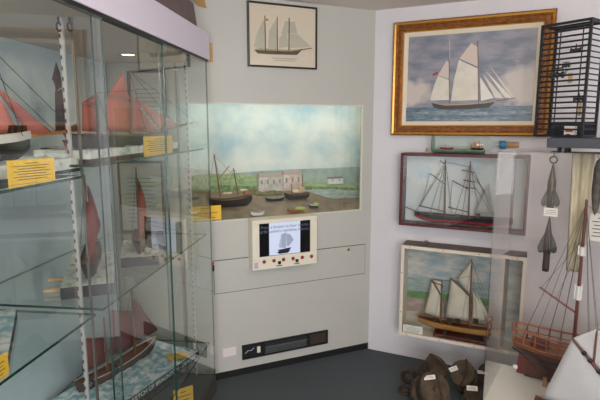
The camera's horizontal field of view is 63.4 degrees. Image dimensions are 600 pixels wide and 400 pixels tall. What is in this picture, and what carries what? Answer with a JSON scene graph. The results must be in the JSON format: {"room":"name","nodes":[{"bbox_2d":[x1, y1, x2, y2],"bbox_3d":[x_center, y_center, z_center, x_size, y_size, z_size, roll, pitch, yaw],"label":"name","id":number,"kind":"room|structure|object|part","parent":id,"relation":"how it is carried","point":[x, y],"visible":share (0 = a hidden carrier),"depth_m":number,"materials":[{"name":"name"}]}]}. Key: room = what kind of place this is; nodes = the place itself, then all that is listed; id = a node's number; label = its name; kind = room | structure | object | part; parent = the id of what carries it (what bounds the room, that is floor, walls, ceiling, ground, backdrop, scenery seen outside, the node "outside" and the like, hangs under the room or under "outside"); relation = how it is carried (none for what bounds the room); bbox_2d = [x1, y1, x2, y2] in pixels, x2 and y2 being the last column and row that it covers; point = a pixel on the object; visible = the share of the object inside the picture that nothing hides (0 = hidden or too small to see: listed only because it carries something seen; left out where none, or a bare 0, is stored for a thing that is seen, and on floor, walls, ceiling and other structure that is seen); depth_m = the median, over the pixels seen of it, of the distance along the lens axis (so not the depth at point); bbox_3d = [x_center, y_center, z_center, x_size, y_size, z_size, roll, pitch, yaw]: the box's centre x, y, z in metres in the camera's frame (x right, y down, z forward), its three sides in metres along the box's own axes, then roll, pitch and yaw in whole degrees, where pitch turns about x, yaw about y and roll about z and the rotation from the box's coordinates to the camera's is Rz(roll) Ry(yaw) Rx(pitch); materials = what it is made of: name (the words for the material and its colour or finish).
{"room":"museum","nodes":[
{"label":"museum","id":0,"kind":"room"},
{"bbox_2d":[106,62,188,372],"bbox_3d":[-1.061,-0.012,2.735,0.810,2.190,0.070,1,9,6],"label":"wall","id":1,"kind":"structure","parent":0,"point":[153,294],"depth_m":2.73,"materials":[{"name":"paint"}]},
{"bbox_2d":[178,0,375,373],"bbox_3d":[-0.092,-0.060,2.900,1.200,2.145,0.019,-4,10,-23],"label":"wall","id":2,"kind":"structure","parent":0,"point":[344,74],"depth_m":2.89,"materials":[{"name":"paint"}]},
{"bbox_2d":[193,0,205,7],"bbox_3d":[-0.541,-1.043,2.538,0.105,0.071,0.003,-4,10,-23],"label":"card","id":3,"kind":"object","parent":2,"relation":"attached to","point":[201,3],"visible":1,"depth_m":2.55,"materials":[{"name":"paper"}]},
{"bbox_2d":[188,205,220,221],"bbox_3d":[-0.530,0.075,2.716,0.182,0.083,0.002,-4,10,-23],"label":"card","id":4,"kind":"object","parent":2,"relation":"attached to","point":[200,213],"visible":0.91,"depth_m":2.72,"materials":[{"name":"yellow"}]},
{"bbox_2d":[208,43,212,61],"bbox_3d":[-0.488,-0.789,2.600,0.042,0.101,0.006,-4,10,-23],"label":"strip","id":5,"kind":"object","parent":2,"relation":"attached to","point":[210,44],"visible":0.43,"depth_m":2.60,"materials":[{"name":"brown"}]},
{"bbox_2d":[222,347,235,357],"bbox_3d":[-0.420,0.905,2.891,0.084,0.054,0.008,-4,10,-23],"label":"socket plate","id":6,"kind":"object","parent":2,"relation":"attached to","point":[227,352],"visible":1,"depth_m":2.89,"materials":[{"name":"white plastic"}]},
{"bbox_2d":[176,62,326,225],"bbox_3d":[-0.042,-0.362,3.069,1.472,0.883,0.332,-4,10,-23],"label":"trim","id":7,"kind":"structure","parent":2,"relation":"attached to","point":[176,62],"depth_m":2.63,"materials":[{"name":"beige"}]},
{"bbox_2d":[192,189,358,221],"bbox_3d":[-0.039,0.001,3.117,1.450,0.130,0.311,-4,10,-23],"label":"ground","id":8,"kind":"object","parent":7,"relation":"in","point":[258,203],"visible":0.55,"depth_m":3.02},
{"bbox_2d":[208,154,251,207],"bbox_3d":[-0.412,-0.115,2.889,0.266,0.321,0.080,-4,10,-23],"label":"model ketch","id":9,"kind":"object","parent":8,"relation":"on","point":[244,200],"visible":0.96,"depth_m":2.89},
{"bbox_2d":[250,210,263,215],"bbox_3d":[-0.250,0.077,2.881,0.086,0.029,0.043,-4,10,-23],"label":"rowing boat","id":10,"kind":"object","parent":8,"relation":"on","point":[254,213],"visible":1,"depth_m":2.87,"materials":[{"name":"white"}]},
{"bbox_2d":[253,190,281,195],"bbox_3d":[-0.205,-0.042,3.126,0.202,0.044,0.041,-4,10,-23],"label":"scrub","id":11,"kind":"object","parent":8,"relation":"on","point":[271,192],"visible":0.98,"depth_m":3.11,"materials":[{"name":"plant"}]},
{"bbox_2d":[257,173,282,191],"bbox_3d":[-0.195,-0.113,3.174,0.167,0.120,0.036,-4,10,-23],"label":"house","id":12,"kind":"object","parent":8,"relation":"on","point":[265,181],"visible":0.97,"depth_m":3.16,"materials":[{"name":"stone"}]},
{"bbox_2d":[265,196,283,201],"bbox_3d":[-0.155,-0.008,3.047,0.125,0.029,0.043,-4,10,-23],"label":"rowing boat","id":13,"kind":"object","parent":8,"relation":"on","point":[280,198],"visible":1,"depth_m":3.04,"materials":[{"name":"black"}]},
{"bbox_2d":[282,170,300,190],"bbox_3d":[-0.056,-0.127,3.234,0.129,0.137,0.036,-4,10,-23],"label":"house","id":14,"kind":"object","parent":8,"relation":"on","point":[293,177],"visible":0.91,"depth_m":3.21,"materials":[{"name":"beige"}]},
{"bbox_2d":[287,206,305,212],"bbox_3d":[-0.020,0.059,2.980,0.118,0.036,0.043,-4,10,-23],"label":"rowing boat","id":15,"kind":"object","parent":8,"relation":"on","point":[297,209],"visible":1,"depth_m":2.97,"materials":[{"name":"brown"}]},
{"bbox_2d":[284,175,309,199],"bbox_3d":[-0.016,-0.080,3.097,0.172,0.157,0.064,-4,10,-23],"label":"coaster","id":16,"kind":"object","parent":8,"relation":"on","point":[302,194],"visible":1,"depth_m":3.09,"materials":[{"name":"black paint"}]},
{"bbox_2d":[308,202,318,208],"bbox_3d":[0.087,0.033,3.050,0.069,0.036,0.043,-4,10,-23],"label":"rowing boat","id":17,"kind":"object","parent":8,"relation":"on","point":[314,205],"visible":1,"depth_m":3.04,"materials":[{"name":"grey"}]},
{"bbox_2d":[327,177,342,183],"bbox_3d":[0.243,-0.136,3.364,0.109,0.045,0.036,-4,10,-23],"label":"house","id":18,"kind":"object","parent":8,"relation":"on","point":[330,180],"visible":1,"depth_m":3.35,"materials":[{"name":"white"}]},
{"bbox_2d":[189,103,360,198],"bbox_3d":[-0.102,-0.383,3.205,1.448,0.860,0.004,-4,10,-23],"label":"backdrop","id":19,"kind":"structure","parent":2,"relation":"attached to","point":[321,142],"depth_m":3.18,"materials":[{"name":"paint"}]},
{"bbox_2d":[189,102,362,223],"bbox_3d":[-0.108,-0.229,2.863,1.092,0.663,0.014,-4,10,-23],"label":"trim","id":20,"kind":"structure","parent":2,"relation":"attached to","point":[361,146],"depth_m":2.98,"materials":[{"name":"beige"}]},
{"bbox_2d":[200,103,360,221],"bbox_3d":[-0.113,-0.231,2.870,1.078,0.651,0.005,-4,10,-23],"label":"window","id":21,"kind":"structure","parent":2,"relation":"in","point":[204,103],"depth_m":3.06,"materials":[{"name":"clear glass"}]},
{"bbox_2d":[246,0,316,69],"bbox_3d":[-0.095,-0.923,2.743,0.419,0.346,0.021,-4,10,-23],"label":"framed print","id":22,"kind":"object","parent":2,"relation":"attached to","point":[278,35],"visible":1,"depth_m":2.74,"materials":[{"name":"black"}]},
{"bbox_2d":[248,214,316,270],"bbox_3d":[-0.098,0.246,2.881,0.407,0.293,0.092,-4,10,-23],"label":"screen","id":23,"kind":"object","parent":2,"relation":"attached to","point":[289,240],"visible":1,"depth_m":2.85,"materials":[{"name":"beige plastic"}]},
{"bbox_2d":[242,330,327,359],"bbox_3d":[-0.084,0.901,3.034,0.574,0.091,0.013,-4,10,-23],"label":"air vent","id":24,"kind":"object","parent":2,"relation":"in","point":[259,349],"visible":1,"depth_m":3.03,"materials":[{"name":"black"}]},
{"bbox_3d":[-0.286,0.914,2.953,0.121,0.073,0.002,-4,10,-23],"label":"control panel","id":25,"kind":"part","parent":24,"relation":"part of","materials":[{"name":"black plastic"}]},
{"bbox_3d":[-0.084,0.901,3.037,0.284,0.073,0.008,-4,10,-23],"label":"panel","id":26,"kind":"part","parent":24,"relation":"part of","materials":[{"name":"grey metal"}]},
{"bbox_3d":[0.116,0.887,3.125,0.118,0.073,0.003,-4,10,-23],"label":"plate","id":27,"kind":"part","parent":24,"relation":"part of","materials":[{"name":"brown metal"}]},
{"bbox_2d":[213,244,364,294],"bbox_3d":[-0.033,0.417,2.984,1.004,0.201,0.010,-4,10,-23],"label":"access hatch","id":28,"kind":"object","parent":2,"relation":"attached to","point":[230,275],"visible":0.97,"depth_m":2.98,"materials":[{"name":"paint"}]},
{"bbox_2d":[216,342,367,379],"bbox_3d":[-0.094,1.022,3.069,1.198,0.044,0.014,-4,10,-23],"label":"baseboard","id":29,"kind":"structure","parent":2,"relation":"attached to","point":[275,364],"depth_m":3.07,"materials":[{"name":"black"}]},
{"bbox_2d":[212,346,483,399],"bbox_3d":[0.500,1.379,1.225,6.200,0.100,6.400,0,9,0],"label":"floor","id":30,"kind":"structure","parent":0,"point":[364,374],"depth_m":2.89,"materials":[{"name":"carpet"}]},
{"bbox_2d":[0,0,215,399],"bbox_3d":[-0.888,0.282,1.564,0.586,1.965,2.280,1,9,6],"label":"display cabinet","id":31,"kind":"object","parent":30,"relation":"on","point":[41,227],"visible":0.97,"depth_m":2.00,"materials":[{"name":"clear glass"}]},
{"bbox_2d":[0,351,8,378],"bbox_3d":[-0.691,0.388,1.092,0.002,0.055,0.100,1,9,6],"label":"card","id":32,"kind":"object","parent":31,"relation":"on","point":[4,365],"visible":1,"depth_m":1.13,"materials":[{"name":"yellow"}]},
{"bbox_2d":[0,308,16,363],"bbox_3d":[-0.864,0.225,1.245,0.200,0.330,0.361,-4,10,-27],"label":"base","id":33,"kind":"object","parent":31,"relation":"on","point":[8,318],"visible":0.96,"depth_m":1.32,"materials":[{"name":"paint"}]},
{"bbox_2d":[6,158,55,184],"bbox_3d":[-0.681,-0.074,1.235,0.002,0.060,0.128,4,10,26],"label":"card","id":34,"kind":"object","parent":31,"relation":"on","point":[25,171],"visible":1,"depth_m":1.23,"materials":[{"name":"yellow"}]},
{"bbox_2d":[0,57,79,183],"bbox_3d":[-0.849,-0.216,1.188,0.213,0.356,1.004,1,9,6],"label":"barge","id":35,"kind":"object","parent":31,"relation":"on","point":[14,139],"visible":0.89,"depth_m":1.37,"materials":[{"name":"red wood"}]},
{"bbox_2d":[0,175,82,193],"bbox_3d":[-0.953,0.006,0.947,0.518,0.008,1.038,1,9,6],"label":"glass shelf","id":36,"kind":"object","parent":31,"relation":"attached to","point":[4,188],"depth_m":1.23,"materials":[{"name":"teal"}]},
{"bbox_2d":[0,309,95,385],"bbox_3d":[-0.952,0.431,1.021,0.518,0.008,1.053,1,9,6],"label":"glass shelf","id":37,"kind":"object","parent":31,"relation":"attached to","point":[92,315],"depth_m":1.42,"materials":[{"name":"teal"}]},
{"bbox_2d":[40,63,77,149],"bbox_3d":[-0.944,-0.380,2.019,0.133,0.375,0.275,1,9,6],"label":"barge","id":38,"kind":"object","parent":31,"relation":"on","point":[60,125],"visible":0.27,"depth_m":1.91,"materials":[{"name":"brown wood"}]},
{"bbox_3d":[-1.155,0.301,1.583,0.012,1.722,2.250,1,9,6],"label":"panel","id":39,"kind":"part","parent":31,"relation":"part of","materials":[{"name":"clear glass"}]},
{"bbox_2d":[43,175,115,299],"bbox_3d":[-0.825,0.103,1.818,0.230,0.400,0.476,-3,9,-20],"label":"model smack","id":40,"kind":"object","parent":31,"relation":"on","point":[68,289],"visible":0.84,"depth_m":1.75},
{"bbox_3d":[-0.634,0.343,1.310,0.006,1.720,0.580,1,9,6],"label":"glass door","id":41,"kind":"part","parent":31,"relation":"part of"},
{"bbox_2d":[0,231,205,310],"bbox_3d":[-0.825,0.264,2.119,0.518,0.008,1.090,1,9,6],"label":"glass shelf","id":42,"kind":"object","parent":31,"relation":"attached to","point":[23,272],"depth_m":2.13,"materials":[{"name":"teal"}]},
{"bbox_2d":[24,148,203,166],"bbox_3d":[-0.825,-0.191,2.049,0.518,0.008,1.090,1,9,6],"label":"glass shelf","id":43,"kind":"object","parent":31,"relation":"attached to","point":[180,150],"depth_m":1.77,"materials":[{"name":"teal"}]},
{"bbox_2d":[33,70,196,162],"bbox_3d":[-0.694,-0.374,2.106,0.191,0.336,1.178,1,9,6],"label":"model ketch","id":44,"kind":"object","parent":31,"relation":"on","point":[119,111],"visible":0.84,"depth_m":1.80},
{"bbox_2d":[51,290,198,399],"bbox_3d":[-0.805,0.656,2.268,0.301,0.410,0.680,4,10,24],"label":"model ketch","id":45,"kind":"object","parent":31,"relation":"on","point":[145,366],"visible":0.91,"depth_m":2.30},
{"bbox_2d":[166,351,189,360],"bbox_3d":[-0.617,0.787,2.458,0.100,0.002,0.070,-6,10,-33],"label":"card","id":46,"kind":"object","parent":45,"relation":"on","point":[182,354],"visible":0.98,"depth_m":2.46,"materials":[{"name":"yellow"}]},
{"bbox_2d":[56,338,209,399],"bbox_3d":[-0.825,0.877,2.214,0.518,0.008,1.090,1,9,6],"label":"glass shelf","id":47,"kind":"object","parent":31,"relation":"attached to","point":[70,383],"depth_m":2.36,"materials":[{"name":"teal"}]},
{"bbox_3d":[-0.587,0.264,1.822,0.006,1.720,0.530,1,9,6],"label":"glass door","id":48,"kind":"part","parent":31,"relation":"part of","materials":[{"name":"teal"}]},
{"bbox_2d":[121,167,158,267],"bbox_3d":[-0.711,0.054,2.136,0.150,0.400,0.352,-3,9,-18],"label":"model smack","id":49,"kind":"object","parent":31,"relation":"on","point":[140,250],"visible":1,"depth_m":2.08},
{"bbox_2d":[117,161,166,233],"bbox_3d":[-0.852,-0.015,2.616,0.254,0.390,0.020,1,9,6],"label":"framed notice","id":50,"kind":"object","parent":31,"relation":"on","point":[150,174],"visible":0.79,"depth_m":2.61,"materials":[{"name":"grey paper"}]},
{"bbox_2d":[126,70,167,135],"bbox_3d":[-0.796,-0.472,2.539,0.201,0.396,0.020,1,9,6],"label":"framed notice","id":51,"kind":"object","parent":31,"relation":"on","point":[153,78],"visible":0.35,"depth_m":2.52,"materials":[{"name":"grey"}]},
{"bbox_2d":[143,136,172,154],"bbox_3d":[-0.589,-0.229,2.026,0.002,0.074,0.213,3,9,16],"label":"card","id":52,"kind":"object","parent":31,"relation":"on","point":[152,145],"visible":1,"depth_m":2.01,"materials":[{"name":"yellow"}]},
{"bbox_3d":[-0.750,0.136,2.653,0.545,1.721,0.006,1,9,6],"label":"pane","id":53,"kind":"part","parent":31,"relation":"part of","materials":[{"name":"clear glass"}]},
{"bbox_2d":[155,0,196,25],"bbox_3d":[-0.655,-0.885,2.135,0.240,0.166,0.540,1,9,6],"label":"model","id":54,"kind":"object","parent":31,"relation":"on","point":[184,8],"visible":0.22,"depth_m":2.20},
{"bbox_2d":[173,385,192,399],"bbox_3d":[-0.570,0.981,2.379,0.100,0.130,0.002,-6,10,-33],"label":"card","id":55,"kind":"object","parent":31,"relation":"on","point":[186,393],"visible":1,"depth_m":2.38,"materials":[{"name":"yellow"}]},
{"bbox_3d":[-0.515,0.184,2.340,0.006,1.720,0.567,1,9,6],"label":"glass door","id":56,"kind":"part","parent":31,"relation":"part of","materials":[{"name":"teal"}]},
{"bbox_2d":[398,384,409,395],"bbox_3d":[0.588,1.062,2.717,0.081,0.079,0.034,3,9,16],"label":"ring","id":57,"kind":"object","parent":30,"relation":"on","point":[401,386],"visible":0.84,"depth_m":2.71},
{"bbox_2d":[401,368,417,384],"bbox_3d":[0.639,1.030,2.841,0.100,0.100,0.034,5,10,27],"label":"shackle","id":58,"kind":"object","parent":30,"relation":"on","point":[405,370],"visible":0.88,"depth_m":2.83,"materials":[{"name":"metal"}]},
{"bbox_2d":[409,369,449,399],"bbox_3d":[0.674,1.001,2.543,0.156,0.254,0.256,-2,9,-12],"label":"pulley block","id":59,"kind":"object","parent":30,"relation":"on","point":[431,385],"visible":1,"depth_m":2.48,"materials":[{"name":"brown wood"}]},
{"bbox_2d":[418,354,447,376],"bbox_3d":[0.768,0.989,2.812,0.124,0.197,0.197,-6,11,-35],"label":"pulley block","id":60,"kind":"object","parent":30,"relation":"on","point":[434,362],"visible":0.62,"depth_m":2.78,"materials":[{"name":"brown wood"}]},
{"bbox_2d":[448,358,477,394],"bbox_3d":[0.922,0.994,2.738,0.135,0.206,0.206,6,11,35],"label":"pulley block","id":61,"kind":"object","parent":30,"relation":"on","point":[462,372],"visible":0.91,"depth_m":2.69,"materials":[{"name":"brown wood"}]},
{"bbox_2d":[462,385,482,399],"bbox_3d":[0.926,1.060,2.607,0.100,0.108,0.124,-2,9,-10],"label":"pulley block","id":62,"kind":"object","parent":30,"relation":"on","point":[470,392],"visible":0.97,"depth_m":2.60,"materials":[{"name":"brown wood"}]},
{"bbox_2d":[477,363,484,383],"bbox_3d":[1.083,1.013,2.828,0.105,0.144,0.124,3,9,20],"label":"pulley block","id":63,"kind":"object","parent":30,"relation":"on","point":[481,370],"visible":0.27,"depth_m":2.80,"materials":[{"name":"brown wood"}]},
{"bbox_2d":[483,147,599,399],"bbox_3d":[1.454,0.495,2.072,1.150,1.390,0.470,6,10,33],"label":"case","id":64,"kind":"object","parent":30,"relation":"on","point":[501,381],"depth_m":2.33,"materials":[{"name":"white"}]},
{"bbox_3d":[0.973,0.343,2.364,0.005,1.170,0.460,6,10,33],"label":"panel","id":65,"kind":"part","parent":64,"relation":"part of","materials":[{"name":"glass"}]},
{"bbox_2d":[537,216,556,271],"bbox_3d":[1.214,0.204,2.383,0.066,0.296,0.066,-5,10,-32],"label":"log","id":66,"kind":"object","parent":64,"relation":"attached to","point":[547,244],"visible":0.98,"depth_m":2.38,"materials":[{"name":"black metal"}]},
{"bbox_3d":[1.454,-0.190,1.966,1.150,0.005,0.470,6,10,33],"label":"panel","id":67,"kind":"part","parent":64,"relation":"part of","materials":[{"name":"plastic"}]},
{"bbox_2d":[541,153,559,216],"bbox_3d":[1.209,-0.084,2.335,0.081,0.314,0.093,6,10,33],"label":"log","id":68,"kind":"object","parent":64,"relation":"hanging from","point":[550,199],"visible":0.97,"depth_m":2.33,"materials":[{"name":"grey metal"}]},
{"bbox_2d":[512,200,598,387],"bbox_3d":[1.357,0.468,2.300,0.641,0.943,0.148,6,10,33],"label":"model ship","id":69,"kind":"object","parent":64,"relation":"in","point":[539,358],"visible":0.75,"depth_m":2.39,"materials":[{"name":"brown wood"}]},
{"bbox_3d":[1.338,0.697,2.289,0.628,0.122,0.063,5,10,29],"label":"rail","id":70,"kind":"part","parent":69,"relation":"part of","materials":[{"name":"orange wood"}]},
{"bbox_3d":[1.391,0.685,2.369,0.628,0.121,0.063,6,11,36],"label":"rail","id":71,"kind":"part","parent":69,"relation":"part of","materials":[{"name":"brown wood"}]},
{"bbox_2d":[534,329,599,399],"bbox_3d":[1.252,0.759,2.052,0.457,0.443,0.096,6,10,33],"label":"model dhow","id":72,"kind":"object","parent":64,"relation":"on","point":[577,375],"visible":1,"depth_m":2.07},
{"bbox_2d":[547,137,599,150],"bbox_3d":[1.403,-0.233,2.053,0.620,0.054,0.250,6,10,33],"label":"slab","id":73,"kind":"object","parent":64,"relation":"on","point":[561,143],"visible":0.98,"depth_m":2.07,"materials":[{"name":"black paint"}]},
{"bbox_2d":[533,17,599,137],"bbox_3d":[1.243,-0.550,2.247,0.142,0.512,0.222,-6,11,-36],"label":"wire rack","id":74,"kind":"object","parent":73,"relation":"on","point":[555,129],"visible":0.97,"depth_m":2.21,"materials":[{"name":"black metal"}]},
{"bbox_3d":[1.127,-0.557,2.293,0.011,0.512,0.011,-6,11,-36],"label":"post","id":75,"kind":"part","parent":74,"relation":"part of","materials":[{"name":"black metal"}]},
{"bbox_3d":[1.233,-0.569,2.370,0.011,0.512,0.011,-6,11,-36],"label":"post","id":76,"kind":"part","parent":74,"relation":"part of","materials":[{"name":"black metal"}]},
{"bbox_3d":[1.212,-0.556,2.289,0.005,0.490,0.006,7,11,38],"label":"hanging rod","id":77,"kind":"part","parent":74,"relation":"part of","materials":[{"name":"black metal"}]},
{"bbox_2d":[549,67,567,78],"bbox_3d":[1.205,-0.593,2.259,0.032,0.054,0.078,-6,11,-36],"label":"metal fitting","id":78,"kind":"object","parent":74,"relation":"hanging from","point":[557,72],"visible":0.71,"depth_m":2.26,"materials":[{"name":"grey metal"}]},
{"bbox_3d":[1.190,-0.542,2.209,0.008,0.445,0.211,-6,11,-36],"label":"bar panel","id":79,"kind":"part","parent":74,"relation":"part of","materials":[{"name":"black metal"}]},
{"bbox_2d":[570,44,584,51],"bbox_3d":[1.248,-0.683,2.185,0.024,0.040,0.057,-6,11,-36],"label":"metal fitting","id":80,"kind":"object","parent":74,"relation":"hanging from","point":[576,48],"visible":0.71,"depth_m":2.18,"materials":[{"name":"grey metal"}]},
{"bbox_2d":[573,93,582,100],"bbox_3d":[1.267,-0.464,2.194,0.024,0.040,0.057,-6,11,-36],"label":"metal fitting","id":81,"kind":"object","parent":74,"relation":"hanging from","point":[575,98],"visible":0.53,"depth_m":2.19,"materials":[{"name":"grey metal"}]},
{"bbox_2d":[577,103,581,115],"bbox_3d":[1.251,-0.405,2.175,0.002,0.057,0.014,-6,11,-36],"label":"paper tag","id":82,"kind":"object","parent":74,"relation":"attached to","point":[579,104],"visible":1,"depth_m":2.17,"materials":[{"name":"brown paper"}]},
{"bbox_3d":[1.271,-0.544,2.210,0.006,0.490,0.006,-6,11,-36],"label":"hanging rod","id":83,"kind":"part","parent":74,"relation":"part of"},
{"bbox_3d":[1.253,-0.531,2.125,0.011,0.512,0.011,-6,11,-36],"label":"post","id":84,"kind":"part","parent":74,"relation":"part of","materials":[{"name":"black metal"}]},
{"bbox_3d":[1.306,-0.535,2.164,0.131,0.444,0.007,-6,11,-36],"label":"bar panel","id":85,"kind":"part","parent":74,"relation":"part of","materials":[{"name":"black metal"}]},
{"bbox_3d":[1.359,-0.543,2.202,0.011,0.512,0.011,-6,11,-36],"label":"post","id":86,"kind":"part","parent":74,"relation":"part of","materials":[{"name":"black metal"}]},
{"bbox_2d":[564,126,576,134],"bbox_3d":[1.244,-0.315,2.236,0.029,0.050,0.044,-6,11,-36],"label":"box","id":87,"kind":"object","parent":73,"relation":"on","point":[566,132],"visible":0.64,"depth_m":2.22,"materials":[{"name":"white"}]},
{"bbox_3d":[1.325,0.061,2.311,0.096,0.581,0.018,6,10,33],"label":"canvas strip","id":88,"kind":"part","parent":64,"relation":"part of","materials":[{"name":"beige fabric"}]},
{"bbox_2d":[588,213,599,241],"bbox_3d":[1.427,0.132,2.309,0.090,0.133,0.002,6,10,33],"label":"card","id":89,"kind":"object","parent":64,"relation":"attached to","point":[594,227],"visible":1,"depth_m":2.32,"materials":[{"name":"white paper"}]},
{"bbox_2d":[591,154,599,215],"bbox_3d":[1.386,-0.077,2.263,0.048,0.306,0.047,6,10,33],"label":"sheath","id":90,"kind":"object","parent":64,"relation":"hanging from","point":[595,195],"visible":0.97,"depth_m":2.25,"materials":[{"name":"leather"}]},
{"bbox_2d":[283,0,474,10],"bbox_3d":[0.500,-0.884,0.875,6.200,0.100,6.400,0,9,0],"label":"ceiling","id":91,"kind":"structure","parent":0,"point":[375,5],"depth_m":2.79,"materials":[{"name":"paint"}]},
{"bbox_2d":[368,0,599,369],"bbox_3d":[1.933,0.023,2.508,3.200,2.190,0.101,4,10,25],"label":"wall","id":92,"kind":"structure","parent":0,"point":[387,238],"depth_m":2.82,"materials":[{"name":"white paint"}]},
{"bbox_2d":[399,240,526,355],"bbox_3d":[0.958,0.550,2.903,0.688,0.601,0.161,4,10,25],"label":"case","id":93,"kind":"object","parent":92,"relation":"attached to","point":[422,262],"visible":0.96,"depth_m":2.95,"materials":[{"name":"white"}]},
{"bbox_2d":[403,324,422,334],"bbox_3d":[0.696,0.800,3.006,0.121,0.050,0.002,4,10,25],"label":"card","id":94,"kind":"object","parent":93,"relation":"in","point":[406,328],"visible":1,"depth_m":3.00,"materials":[{"name":"white paper"}]},
{"bbox_2d":[418,259,504,345],"bbox_3d":[0.966,0.591,2.901,0.497,0.496,0.091,4,10,25],"label":"model ketch","id":95,"kind":"object","parent":93,"relation":"in","point":[459,302],"visible":0.85,"depth_m":2.91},
{"bbox_2d":[399,152,530,235],"bbox_3d":[0.945,-0.051,2.834,0.701,0.436,0.129,4,10,25],"label":"case","id":96,"kind":"object","parent":92,"relation":"attached to","point":[415,168],"visible":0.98,"depth_m":2.89,"materials":[{"name":"brown wood"}]},
{"bbox_2d":[430,143,484,153],"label":"glass bottle","id":97,"kind":"object","parent":96,"relation":"on","point":[459,151],"depth_m":2.79,"materials":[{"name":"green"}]},
{"bbox_2d":[471,141,483,149],"bbox_3d":[1.005,-0.311,2.755,0.073,0.053,0.019,4,10,25],"label":"ship","id":98,"kind":"object","parent":97,"relation":"in","point":[475,146],"visible":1,"depth_m":2.75,"materials":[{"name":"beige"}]},
{"bbox_2d":[406,160,512,228],"bbox_3d":[0.922,-0.039,2.846,0.613,0.385,0.075,4,10,25],"label":"model ketch","id":99,"kind":"object","parent":96,"relation":"in","point":[485,206],"visible":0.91,"depth_m":2.83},
{"bbox_2d":[498,141,518,148],"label":"glass bottle","id":100,"kind":"object","parent":96,"relation":"on","point":[503,144],"depth_m":2.68,"materials":[{"name":"blue glass"}]},
{"bbox_2d":[391,8,557,135],"bbox_3d":[0.956,-0.701,2.773,0.864,0.664,0.048,4,10,25],"label":"painting","id":101,"kind":"object","parent":92,"relation":"attached to","point":[476,75],"visible":0.94,"depth_m":2.77,"materials":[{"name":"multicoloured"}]}
]}

